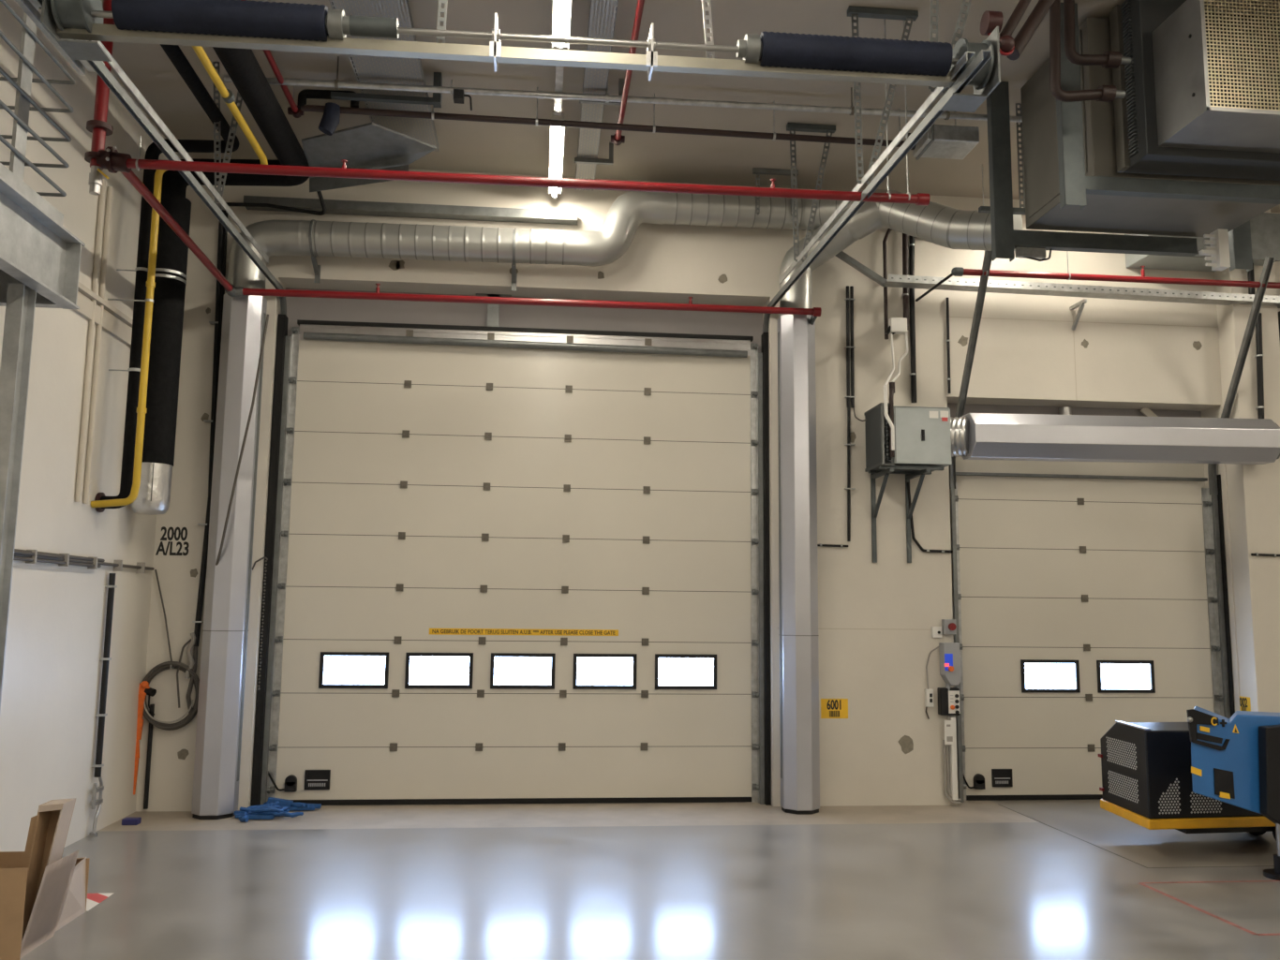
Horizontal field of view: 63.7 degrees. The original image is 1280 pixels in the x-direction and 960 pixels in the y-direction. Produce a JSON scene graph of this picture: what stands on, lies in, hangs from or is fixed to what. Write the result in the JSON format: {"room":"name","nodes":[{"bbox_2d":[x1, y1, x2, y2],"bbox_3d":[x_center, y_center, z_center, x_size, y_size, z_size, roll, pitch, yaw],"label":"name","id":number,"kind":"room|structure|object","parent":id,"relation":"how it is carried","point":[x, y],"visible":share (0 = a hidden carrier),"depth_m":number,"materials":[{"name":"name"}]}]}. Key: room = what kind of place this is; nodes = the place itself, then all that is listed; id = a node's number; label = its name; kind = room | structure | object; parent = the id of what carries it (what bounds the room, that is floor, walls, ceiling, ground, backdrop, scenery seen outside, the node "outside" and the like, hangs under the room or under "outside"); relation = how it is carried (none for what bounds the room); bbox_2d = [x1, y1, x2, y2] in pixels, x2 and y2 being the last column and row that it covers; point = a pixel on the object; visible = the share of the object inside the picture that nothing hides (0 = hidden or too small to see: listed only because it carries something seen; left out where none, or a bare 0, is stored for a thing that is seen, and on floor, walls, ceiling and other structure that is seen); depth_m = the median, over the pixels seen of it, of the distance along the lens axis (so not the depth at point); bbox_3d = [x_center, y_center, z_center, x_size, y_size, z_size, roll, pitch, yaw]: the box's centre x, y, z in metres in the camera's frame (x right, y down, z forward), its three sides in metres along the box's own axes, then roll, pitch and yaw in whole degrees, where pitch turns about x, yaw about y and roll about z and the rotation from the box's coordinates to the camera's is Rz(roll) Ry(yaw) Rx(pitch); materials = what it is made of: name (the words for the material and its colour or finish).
{"room":"distribution center","nodes":[
{"label":"distribution center","id":0,"kind":"room"},
{"bbox_2d":[0,0,180,851],"bbox_3d":[-3.781,-1.166,0.936,0.300,6.160,17.580,1,-7,-5],"label":"wall","id":1,"kind":"structure","parent":0,"point":[55,636],"depth_m":7.84,"materials":[{"name":"paint"}]},
{"bbox_2d":[13,549,154,573],"bbox_3d":[-4.157,0.435,6.380,0.065,0.095,6.200,1,-7,-5],"label":"cable tray","id":2,"kind":"object","parent":1,"relation":"attached to","point":[30,557],"visible":0.99,"depth_m":7.67,"materials":[{"name":"grey metal"}]},
{"bbox_2d":[74,178,113,504],"bbox_3d":[-4.302,-1.103,8.127,0.040,2.580,0.180,1,-7,-5],"label":"conduit","id":3,"kind":"object","parent":1,"relation":"attached to","point":[90,339],"visible":0.93,"depth_m":8.11,"materials":[{"name":"beige"}]},
{"bbox_2d":[72,282,132,346],"bbox_3d":[-4.323,-1.308,8.444,0.050,0.205,2.680,1,-7,-5],"label":"trim","id":4,"kind":"structure","parent":1,"relation":"attached to","point":[111,324],"depth_m":8.30,"materials":[{"name":"beige metal"}]},
{"bbox_2d":[89,573,117,837],"bbox_3d":[-4.374,1.813,8.399,0.080,2.100,0.151,1,-7,-5],"label":"pipe","id":5,"kind":"object","parent":1,"relation":"attached to","point":[106,659],"visible":1,"depth_m":8.38,"materials":[{"name":"black plastic"}]},
{"bbox_2d":[94,44,239,512],"bbox_3d":[-3.675,-1.552,6.564,0.962,3.172,4.179,1,-7,-5],"label":"gas pipe","id":6,"kind":"object","parent":1,"relation":"attached to","point":[175,54],"visible":0.68,"depth_m":8.43,"materials":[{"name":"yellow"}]},
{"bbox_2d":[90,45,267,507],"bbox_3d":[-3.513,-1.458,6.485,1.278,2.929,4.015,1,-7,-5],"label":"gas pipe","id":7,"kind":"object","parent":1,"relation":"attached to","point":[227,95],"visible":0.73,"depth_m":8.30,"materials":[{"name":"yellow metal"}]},
{"bbox_2d":[130,46,309,515],"bbox_3d":[-3.485,-1.536,7.163,1.424,3.214,4.370,1,-7,-5],"label":"insulated pipe","id":8,"kind":"object","parent":1,"relation":"attached to","point":[242,66],"visible":0.66,"depth_m":8.92,"materials":[{"name":"metal"}]},
{"bbox_2d":[301,122,436,192],"bbox_3d":[-2.444,-2.757,8.925,1.286,0.300,0.615,-2,-8,23],"label":"air duct","id":9,"kind":"object","parent":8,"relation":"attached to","point":[370,145],"visible":0.74,"depth_m":8.92,"materials":[{"name":"silver metal"}]},
{"bbox_2d":[20,800,1279,959],"bbox_3d":[3.794,2.100,1.591,15.650,0.002,18.200,1,-7,-5],"label":"floor","id":10,"kind":"structure","parent":0,"point":[978,880],"depth_m":6.94,"materials":[{"name":"concrete"}]},
{"bbox_2d":[0,849,79,959],"bbox_3d":[-3.349,2.278,5.537,0.455,0.484,0.490,1,-7,-5],"label":"cardboard box","id":11,"kind":"object","parent":10,"relation":"on","point":[48,908],"visible":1,"depth_m":5.41,"materials":[{"name":"white cardboard"}]},
{"bbox_2d":[21,816,36,868],"bbox_3d":[-3.345,2.171,5.601,0.110,0.688,0.050,1,-7,-5],"label":"cardboard sheet","id":12,"kind":"object","parent":11,"relation":"in","point":[31,831],"visible":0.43,"depth_m":5.60,"materials":[{"name":"brown cardboard"}]},
{"bbox_2d":[21,798,75,940],"bbox_3d":[-3.248,2.143,5.625,0.203,0.756,0.160,1,-7,-5],"label":"cardboard tray","id":13,"kind":"object","parent":11,"relation":"in","point":[53,818],"visible":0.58,"depth_m":5.64,"materials":[{"name":"beige cardboard"}]},
{"bbox_2d":[0,0,85,711],"bbox_3d":[-3.634,-0.340,4.045,0.616,5.300,4.695,1,-7,-5],"label":"steel frame","id":14,"kind":"object","parent":10,"relation":"on","point":[40,259],"visible":0.98,"depth_m":6.00,"materials":[{"name":"metal"}]},
{"bbox_2d":[55,857,89,932],"bbox_3d":[-3.460,2.400,6.017,0.330,0.360,0.450,1,-7,-5],"label":"cardboard box","id":15,"kind":"object","parent":10,"relation":"on","point":[75,904],"visible":0.28,"depth_m":6.11,"materials":[{"name":"white cardboard"}]},
{"bbox_2d":[86,893,114,911],"bbox_3d":[-3.505,2.630,6.419,0.288,0.002,0.390,1,-7,-5],"label":"tape","id":16,"kind":"object","parent":10,"relation":"on","point":[93,900],"visible":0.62,"depth_m":6.49,"materials":[{"name":"red"}]},
{"bbox_2d":[121,818,141,825],"bbox_3d":[-4.300,2.886,8.716,0.130,0.050,0.090,1,-7,-5],"label":"block","id":17,"kind":"object","parent":10,"relation":"on","point":[126,821],"visible":1,"depth_m":8.68,"materials":[{"name":"blue"}]},
{"bbox_2d":[191,285,267,819],"bbox_3d":[-3.726,0.594,9.390,0.364,4.780,0.359,1,-7,-5],"label":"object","id":18,"kind":"object","parent":10,"relation":"on","point":[226,616],"visible":0.81,"depth_m":9.24,"materials":[{"name":"grey metal"}]},
{"bbox_2d":[215,314,268,565],"bbox_3d":[-3.680,-0.223,9.307,0.536,2.600,0.163,-3,-8,23],"label":"cable","id":19,"kind":"object","parent":18,"relation":"hanging from","point":[267,316],"visible":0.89,"depth_m":9.24,"materials":[{"name":"grey plastic"}]},
{"bbox_2d":[234,804,303,822],"bbox_3d":[-3.273,2.906,8.997,0.607,0.101,0.443,-5,-9,37],"label":"strap","id":20,"kind":"object","parent":10,"relation":"on","point":[261,812],"visible":1,"depth_m":8.96,"materials":[{"name":"blue fabric"}]},
{"bbox_2d":[247,797,321,810],"bbox_3d":[-3.235,2.939,9.345,0.650,0.114,0.273,5,-8,-29],"label":"strap","id":21,"kind":"object","parent":10,"relation":"on","point":[271,802],"visible":0.84,"depth_m":9.33,"materials":[{"name":"blue fabric"}]},
{"bbox_2d":[777,307,819,815],"bbox_3d":[1.514,0.712,9.893,0.352,4.780,0.347,1,-7,-5],"label":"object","id":22,"kind":"object","parent":10,"relation":"on","point":[799,742],"visible":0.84,"depth_m":9.74,"materials":[{"name":"metal"}]},
{"bbox_2d":[1098,706,1279,880],"bbox_3d":[4.867,2.346,8.141,1.988,1.171,1.668,1,-7,-5],"label":"machine","id":23,"kind":"object","parent":10,"relation":"on","point":[1210,773],"visible":1,"depth_m":7.94,"materials":[{"name":"blue metal"}]},
{"bbox_2d":[1277,312,1279,340],"bbox_3d":[6.727,0.727,10.462,0.180,5.000,0.150,1,-7,-5],"label":"support column","id":24,"kind":"structure","parent":10,"relation":"on","point":[1277,312],"depth_m":10.74,"materials":[{"name":"metal"}]},
{"bbox_2d":[89,0,1279,212],"bbox_3d":[3.860,-4.160,2.378,15.650,0.300,18.200,1,-7,-5],"label":"ceiling","id":25,"kind":"structure","parent":0,"point":[468,146],"depth_m":8.72,"materials":[{"name":"concrete"}]},
{"bbox_2d":[212,61,242,210],"bbox_3d":[-3.263,-2.721,8.148,0.310,1.282,0.064,1,-7,-5],"label":"hanger","id":26,"kind":"object","parent":25,"relation":"hanging from","point":[218,188],"visible":0.59,"depth_m":8.14,"materials":[{"name":"grey metal"}]},
{"bbox_2d":[241,0,304,118],"bbox_3d":[-2.762,-3.272,7.646,0.120,0.276,1.939,1,-7,-5],"label":"pipe","id":27,"kind":"object","parent":25,"relation":"hanging from","point":[293,111],"visible":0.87,"depth_m":8.18,"materials":[{"name":"metal"}]},
{"bbox_2d":[328,0,442,151],"bbox_3d":[-1.903,-3.374,6.850,0.870,0.256,5.150,1,-7,-5],"label":"cable tray","id":28,"kind":"object","parent":25,"relation":"hanging from","point":[436,100],"visible":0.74,"depth_m":8.17,"materials":[{"name":"grey metal"}]},
{"bbox_2d":[435,0,446,43],"bbox_3d":[-1.034,-2.973,5.534,0.075,1.393,0.004,1,-7,-5],"label":"hanger","id":29,"kind":"object","parent":25,"relation":"hanging from","point":[443,10],"visible":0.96,"depth_m":5.46,"materials":[{"name":"silver metal"}]},
{"bbox_2d":[84,0,930,325],"bbox_3d":[-0.950,-2.391,8.652,5.778,1.737,3.168,1,-7,-5],"label":"pipe","id":30,"kind":"object","parent":25,"relation":"hanging from","point":[99,158],"visible":0.98,"depth_m":7.19,"materials":[{"name":"red metal"}]},
{"bbox_2d":[548,112,565,194],"bbox_3d":[-0.765,-3.027,9.420,0.128,0.278,1.470,1,-7,-5],"label":"ceiling light","id":31,"kind":"object","parent":25,"relation":"hanging from","point":[557,133],"visible":0.69,"depth_m":9.25,"materials":[{"name":"white plastic"}]},
{"bbox_2d":[551,46,564,199],"bbox_3d":[-0.713,-3.090,8.886,0.060,0.286,2.730,1,-7,-5],"label":"lamp trunking","id":32,"kind":"object","parent":25,"relation":"hanging from","point":[558,81],"visible":0.59,"depth_m":8.20,"materials":[{"name":"white plastic"}]},
{"bbox_2d":[551,0,571,48],"bbox_3d":[-0.504,-3.357,6.774,0.128,0.278,1.490,1,-7,-5],"label":"ceiling light","id":33,"kind":"object","parent":25,"relation":"hanging from","point":[561,8],"visible":0.74,"depth_m":7.17,"materials":[{"name":"white plastic"}]},
{"bbox_2d":[574,0,624,190],"bbox_3d":[-0.211,-3.312,7.379,0.360,0.211,5.880,1,-7,-5],"label":"cable tray","id":34,"kind":"object","parent":25,"relation":"hanging from","point":[578,160],"visible":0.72,"depth_m":8.42,"materials":[{"name":"grey metal"}]},
{"bbox_2d":[297,87,915,149],"bbox_3d":[-0.210,-3.005,8.596,5.162,0.516,0.140,1,-7,-5],"label":"pipe","id":35,"kind":"object","parent":25,"relation":"hanging from","point":[329,123],"visible":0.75,"depth_m":8.53,"materials":[{"name":"black metal"}]},
{"bbox_2d":[223,56,1022,122],"bbox_3d":[0.026,-3.096,8.335,6.548,0.395,0.095,1,-7,-5],"label":"pipe","id":36,"kind":"object","parent":25,"relation":"hanging from","point":[459,93],"visible":0.91,"depth_m":8.29,"materials":[{"name":"metal"}]},
{"bbox_2d":[227,167,1022,308],"bbox_3d":[-0.175,-2.404,9.974,7.328,1.387,1.295,0,-7,4],"label":"spiral duct","id":37,"kind":"object","parent":25,"relation":"hanging from","point":[945,226],"visible":0.78,"depth_m":9.87,"materials":[{"name":"metal"}]},
{"bbox_2d":[225,191,326,215],"bbox_3d":[-3.447,-2.744,9.584,0.984,0.390,0.429,1,-7,-5],"label":"conduit","id":38,"kind":"object","parent":37,"relation":"attached to","point":[243,204],"visible":0.88,"depth_m":9.75,"materials":[{"name":"black plastic"}]},
{"bbox_2d":[610,0,644,145],"bbox_3d":[-0.075,-3.225,7.799,0.120,0.276,2.529,1,-7,-5],"label":"pipe","id":39,"kind":"object","parent":25,"relation":"hanging from","point":[617,139],"visible":0.9,"depth_m":8.00,"materials":[{"name":"metal"}]},
{"bbox_2d":[701,0,714,58],"bbox_3d":[0.341,-2.947,5.667,0.145,1.384,0.004,1,-7,-5],"label":"hanger","id":40,"kind":"object","parent":25,"relation":"hanging from","point":[705,8],"visible":0.96,"depth_m":5.61,"materials":[{"name":"metal"}]},
{"bbox_2d":[786,122,835,262],"bbox_3d":[1.522,-2.539,9.135,0.440,1.270,0.060,1,-7,-5],"label":"hanger","id":41,"kind":"object","parent":25,"relation":"hanging from","point":[790,126],"visible":0.8,"depth_m":9.15,"materials":[{"name":"metal"}]},
{"bbox_2d":[846,5,918,184],"bbox_3d":[1.742,-2.735,7.358,0.510,1.320,0.060,1,-7,-5],"label":"hanger","id":42,"kind":"object","parent":25,"relation":"hanging from","point":[852,11],"visible":0.72,"depth_m":7.37,"materials":[{"name":"metal"}]},
{"bbox_2d":[898,107,979,160],"bbox_3d":[2.540,-3.012,8.864,0.626,0.379,0.380,1,-7,-5],"label":"duct","id":43,"kind":"object","parent":25,"relation":"hanging from","point":[955,141],"visible":0.8,"depth_m":8.72,"materials":[{"name":"silver metal"}]},
{"bbox_2d":[928,0,971,92],"bbox_3d":[1.916,-2.890,6.028,0.505,1.341,0.060,1,-7,-5],"label":"hanger","id":44,"kind":"object","parent":25,"relation":"hanging from","point":[968,5],"visible":0.59,"depth_m":5.98,"materials":[{"name":"metal"}]},
{"bbox_2d":[978,103,1025,214],"bbox_3d":[3.095,-2.731,8.706,0.500,0.987,0.050,1,-7,-5],"label":"hanger","id":45,"kind":"object","parent":25,"relation":"hanging from","point":[982,209],"visible":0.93,"depth_m":8.70,"materials":[{"name":"metal"}]},
{"bbox_2d":[980,0,1055,60],"bbox_3d":[2.295,-2.783,6.005,0.774,0.806,0.149,4,-8,-24],"label":"pipe","id":46,"kind":"object","parent":25,"relation":"hanging from","point":[1011,48],"visible":0.79,"depth_m":5.89,"materials":[{"name":"red metal"}]},
{"bbox_2d":[1049,0,1125,102],"bbox_3d":[2.969,-3.055,6.892,0.509,1.121,0.108,1,-7,-5],"label":"pipe","id":47,"kind":"object","parent":25,"relation":"hanging from","point":[1103,93],"visible":1,"depth_m":6.81,"materials":[{"name":"metal"}]},
{"bbox_2d":[1063,0,1131,68],"bbox_3d":[3.072,-3.206,6.961,0.449,0.874,0.108,1,-7,-5],"label":"pipe","id":48,"kind":"object","parent":25,"relation":"hanging from","point":[1109,59],"visible":1,"depth_m":6.89,"materials":[{"name":"brown metal"}]},
{"bbox_2d":[915,164,1279,301],"bbox_3d":[5.137,-2.395,10.444,4.574,1.155,0.800,1,-7,-5],"label":"pipe","id":49,"kind":"object","parent":25,"relation":"hanging from","point":[957,271],"visible":0.98,"depth_m":9.96,"materials":[{"name":"metal"}]},
{"bbox_2d":[986,0,1279,272],"bbox_3d":[4.292,-2.516,7.544,2.730,1.656,1.947,1,-7,-5],"label":"handler","id":50,"kind":"object","parent":25,"relation":"hanging from","point":[1191,148],"visible":0.96,"depth_m":7.24,"materials":[{"name":"metal"}]},
{"bbox_2d":[1151,0,1279,153],"bbox_3d":[4.203,-2.679,6.829,1.350,0.820,0.512,1,-7,-5],"label":"hood","id":51,"kind":"object","parent":50,"relation":"attached to","point":[1215,64],"depth_m":6.70,"materials":[{"name":"silver metal"}]},
{"bbox_2d":[1204,0,1279,110],"bbox_3d":[4.234,-2.716,6.590,1.315,0.785,0.008,1,-7,-5],"label":"grille","id":52,"kind":"object","parent":50,"relation":"attached to","point":[1207,100],"depth_m":6.54,"materials":[{"name":"beige metal"}]},
{"bbox_2d":[135,157,1279,812],"bbox_3d":[2.974,0.121,10.606,15.650,6.160,0.522,1,-7,-5],"label":"wall","id":53,"kind":"structure","parent":0,"point":[876,620],"depth_m":10.26,"materials":[{"name":"paint"}]},
{"bbox_2d":[143,703,154,809],"bbox_3d":[-4.424,2.488,9.287,0.040,0.920,0.038,1,-7,-5],"label":"conduit","id":54,"kind":"object","parent":53,"relation":"attached to","point":[151,727],"visible":1,"depth_m":9.27,"materials":[{"name":"black plastic"}]},
{"bbox_2d":[142,569,199,730],"bbox_3d":[-4.244,1.540,9.374,0.549,1.449,0.149,1,-7,-5],"label":"cable coil","id":55,"kind":"object","parent":53,"relation":"hanging from","point":[163,725],"visible":0.94,"depth_m":9.32,"materials":[{"name":"grey rubber"}]},
{"bbox_2d":[133,681,149,795],"bbox_3d":[-4.500,2.305,9.217,0.170,0.997,0.070,1,-7,-5],"label":"strap","id":56,"kind":"object","parent":55,"relation":"hanging from","point":[144,685],"visible":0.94,"depth_m":9.23,"materials":[{"name":"orange fabric"}]},
{"bbox_2d":[155,526,189,555],"bbox_3d":[-4.335,0.567,9.565,0.293,0.268,0.002,1,-7,-5],"label":"lettering","id":57,"kind":"object","parent":53,"relation":"attached to","point":[173,532],"depth_m":9.57,"materials":[{"name":"black paint"}]},
{"bbox_2d":[176,209,227,714],"bbox_3d":[-4.070,-0.242,9.640,0.245,4.760,0.097,1,-7,-5],"label":"cable","id":58,"kind":"object","parent":53,"relation":"attached to","point":[194,642],"visible":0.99,"depth_m":9.63,"materials":[{"name":"black plastic"}]},
{"bbox_2d":[252,556,267,690],"bbox_3d":[-3.539,1.319,9.511,0.141,1.221,0.052,4,-8,-22],"label":"pull chain","id":59,"kind":"object","parent":53,"relation":"hanging from","point":[266,558],"visible":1,"depth_m":9.54,"materials":[{"name":"metal"}]},
{"bbox_2d":[243,195,577,224],"bbox_3d":[-2.216,-2.642,10.105,3.200,0.090,0.140,1,-7,-5],"label":"cable tray","id":60,"kind":"object","parent":53,"relation":"attached to","point":[333,206],"visible":0.93,"depth_m":10.06,"materials":[{"name":"grey metal"}]},
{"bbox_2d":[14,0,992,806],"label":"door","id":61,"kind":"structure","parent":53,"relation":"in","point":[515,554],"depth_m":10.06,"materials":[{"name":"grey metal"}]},
{"bbox_2d":[38,0,1000,112],"bbox_3d":[-0.554,-2.340,5.498,5.002,0.335,0.328,1,-7,-5],"label":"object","id":62,"kind":"object","parent":61,"relation":"attached to","point":[218,23],"visible":0.98,"depth_m":5.43,"materials":[{"name":"silver metal"}]},
{"bbox_2d":[817,543,848,548],"bbox_3d":[1.875,0.646,10.146,0.349,0.040,0.046,1,-7,-5],"label":"conduit","id":63,"kind":"object","parent":53,"relation":"attached to","point":[820,544],"visible":0.91,"depth_m":10.13,"materials":[{"name":"black plastic"}]},
{"bbox_2d":[820,699,848,718],"bbox_3d":[1.882,2.212,9.972,0.267,0.186,0.006,1,-7,-5],"label":"wall sign","id":64,"kind":"object","parent":53,"relation":"attached to","point":[830,708],"visible":1,"depth_m":9.97,"materials":[{"name":"yellow"}]},
{"bbox_2d":[844,285,867,541],"bbox_3d":[2.164,-0.685,10.298,0.268,2.597,0.112,-3,-8,28],"label":"conduit","id":65,"kind":"object","parent":53,"relation":"attached to","point":[849,316],"visible":1,"depth_m":10.35,"materials":[{"name":"black plastic"}]},
{"bbox_2d":[882,228,892,340],"bbox_3d":[2.720,-2.017,10.532,0.503,1.213,0.104,1,-7,-5],"label":"pipe","id":66,"kind":"object","parent":53,"relation":"attached to","point":[888,230],"visible":0.58,"depth_m":10.47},
{"bbox_2d":[884,317,907,386],"bbox_3d":[2.479,-1.248,10.155,0.210,0.814,0.710,-3,-8,28],"label":"junction box","id":67,"kind":"object","parent":53,"relation":"attached to","point":[896,325],"visible":1,"depth_m":10.33,"materials":[{"name":"white plastic"}]},
{"bbox_2d":[901,233,908,330],"bbox_3d":[2.703,-2.079,10.532,0.083,1.128,0.116,1,-7,-5],"label":"pipe","id":68,"kind":"object","parent":53,"relation":"attached to","point":[905,260],"visible":0.73,"depth_m":10.49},
{"bbox_2d":[908,235,916,403],"bbox_3d":[2.780,-1.747,10.520,0.094,1.951,0.072,1,-7,-5],"label":"pipe","id":69,"kind":"object","parent":53,"relation":"attached to","point":[913,375],"visible":0.88,"depth_m":10.47,"materials":[{"name":"black plastic"}]},
{"bbox_2d":[863,382,968,563],"bbox_3d":[2.768,-0.056,10.014,1.029,1.700,0.654,1,-7,-5],"label":"heater unit","id":70,"kind":"object","parent":53,"relation":"attached to","point":[911,441],"visible":0.96,"depth_m":9.83,"materials":[{"name":"grey metal"}]},
{"bbox_2d":[863,402,882,472],"bbox_3d":[2.264,-0.408,10.005,0.008,0.595,0.500,1,-7,-5],"label":"panel","id":71,"kind":"object","parent":70,"relation":"attached to","point":[873,426],"depth_m":9.97,"materials":[{"name":"grey metal"}]},
{"bbox_2d":[907,482,952,552],"bbox_3d":[2.883,0.375,10.277,0.450,0.700,0.050,1,-7,-5],"label":"conduit","id":72,"kind":"object","parent":53,"relation":"attached to","point":[908,483],"visible":0.98,"depth_m":10.23,"materials":[{"name":"black plastic"}]},
{"bbox_2d":[924,646,939,719],"bbox_3d":[2.858,1.977,10.071,0.147,0.708,0.058,1,-7,-5],"label":"switch box","id":73,"kind":"object","parent":53,"relation":"attached to","point":[929,693],"visible":1,"depth_m":10.04,"materials":[{"name":"white plastic"}]},
{"bbox_2d":[931,626,942,638],"bbox_3d":[2.923,1.499,10.144,0.100,0.110,0.045,1,-7,-5],"label":"button","id":74,"kind":"object","parent":53,"relation":"attached to","point":[936,632],"visible":1,"depth_m":10.13,"materials":[{"name":"white plastic"}]},
{"bbox_2d":[946,297,951,393],"bbox_3d":[3.146,-1.374,10.522,0.041,1.000,0.050,1,-7,-5],"label":"conduit","id":75,"kind":"object","parent":53,"relation":"attached to","point":[947,299],"visible":1,"depth_m":10.50,"materials":[{"name":"black plastic"}]},
{"bbox_2d":[937,687,960,715],"bbox_3d":[3.010,2.157,10.035,0.193,0.263,0.115,1,-7,-5],"label":"panel","id":76,"kind":"object","parent":53,"relation":"attached to","point":[948,701],"visible":1,"depth_m":10.00,"materials":[{"name":"black plastic"}]},
{"bbox_2d":[941,619,956,634],"bbox_3d":[3.046,1.443,10.135,0.120,0.146,0.100,1,-7,-5],"label":"emergency stop button","id":77,"kind":"object","parent":53,"relation":"attached to","point":[948,626],"visible":1,"depth_m":10.11,"materials":[{"name":"grey plastic"}]},
{"bbox_2d":[938,642,960,690],"bbox_3d":[3.029,1.821,10.056,0.163,0.458,0.160,1,-7,-5],"label":"control box","id":78,"kind":"object","parent":53,"relation":"attached to","point":[949,652],"visible":1,"depth_m":10.02,"materials":[{"name":"grey plastic"}]},
{"bbox_2d":[942,716,960,804],"bbox_3d":[3.014,2.715,9.981,0.146,0.822,0.085,1,-7,-5],"label":"conduit","id":79,"kind":"object","parent":53,"relation":"attached to","point":[950,766],"visible":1,"depth_m":9.95,"materials":[{"name":"white plastic"}]},
{"bbox_2d":[944,720,954,744],"bbox_3d":[2.993,2.443,9.967,0.098,0.232,0.008,1,-7,-5],"label":"electrical box","id":80,"kind":"object","parent":79,"relation":"attached to","point":[949,732],"visible":1,"depth_m":9.96,"materials":[{"name":"white plastic"}]},
{"bbox_2d":[835,251,1279,330],"bbox_3d":[5.068,-1.956,10.623,6.459,0.805,0.360,1,-7,-5],"label":"cable tray","id":81,"kind":"object","parent":53,"relation":"attached to","point":[894,280],"visible":0.94,"depth_m":10.40,"materials":[{"name":"metal"}]},
{"bbox_2d":[947,250,1274,803],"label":"door","id":82,"kind":"structure","parent":53,"relation":"in","point":[1087,597],"depth_m":10.57,"materials":[{"name":"grey metal"}]},
{"bbox_2d":[961,413,1279,464],"bbox_3d":[4.743,-0.432,10.210,3.253,0.561,0.689,1,-7,-5],"label":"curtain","id":83,"kind":"object","parent":53,"relation":"attached to","point":[998,437],"visible":0.9,"depth_m":9.89,"materials":[{"name":"silver metal"}]},
{"bbox_2d":[1124,212,1279,271],"bbox_3d":[5.833,-2.476,10.712,1.431,0.500,0.470,1,-7,-5],"label":"box","id":84,"kind":"object","parent":53,"relation":"attached to","point":[1265,228],"visible":0.34,"depth_m":10.55,"materials":[{"name":"grey metal"}]},
{"bbox_2d":[1239,696,1250,712],"bbox_3d":[6.049,2.253,10.325,0.006,0.160,0.189,1,-7,-5],"label":"wall sign","id":85,"kind":"object","parent":53,"relation":"attached to","point":[1244,702],"visible":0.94,"depth_m":10.31,"materials":[{"name":"yellow"}]},
{"bbox_2d":[1214,208,1279,713],"bbox_3d":[6.330,0.149,10.544,0.500,6.160,0.253,1,-7,-5],"label":"wall","id":86,"kind":"structure","parent":53,"relation":"attached to","point":[1253,490],"depth_m":10.42,"materials":[{"name":"paint"}]},
{"bbox_2d":[1247,263,1255,294],"bbox_3d":[6.322,-2.457,10.694,0.080,1.112,0.082,-5,-9,39],"label":"conduit","id":87,"kind":"object","parent":53,"relation":"attached to","point":[1251,275],"visible":0.14,"depth_m":10.62,"materials":[{"name":"black plastic"}]},
{"bbox_2d":[1254,312,1264,418],"bbox_3d":[6.327,-1.151,10.535,0.109,1.129,0.084,1,-7,-5],"label":"conduit","id":88,"kind":"object","parent":53,"relation":"attached to","point":[1258,326],"visible":0.84,"depth_m":10.51,"materials":[{"name":"black plastic"}]},
{"bbox_2d":[1250,552,1279,557],"bbox_3d":[6.334,0.752,10.322,0.441,0.042,0.038,1,-7,-5],"label":"conduit","id":89,"kind":"object","parent":53,"relation":"attached to","point":[1255,554],"visible":1,"depth_m":10.31,"materials":[{"name":"black plastic"}]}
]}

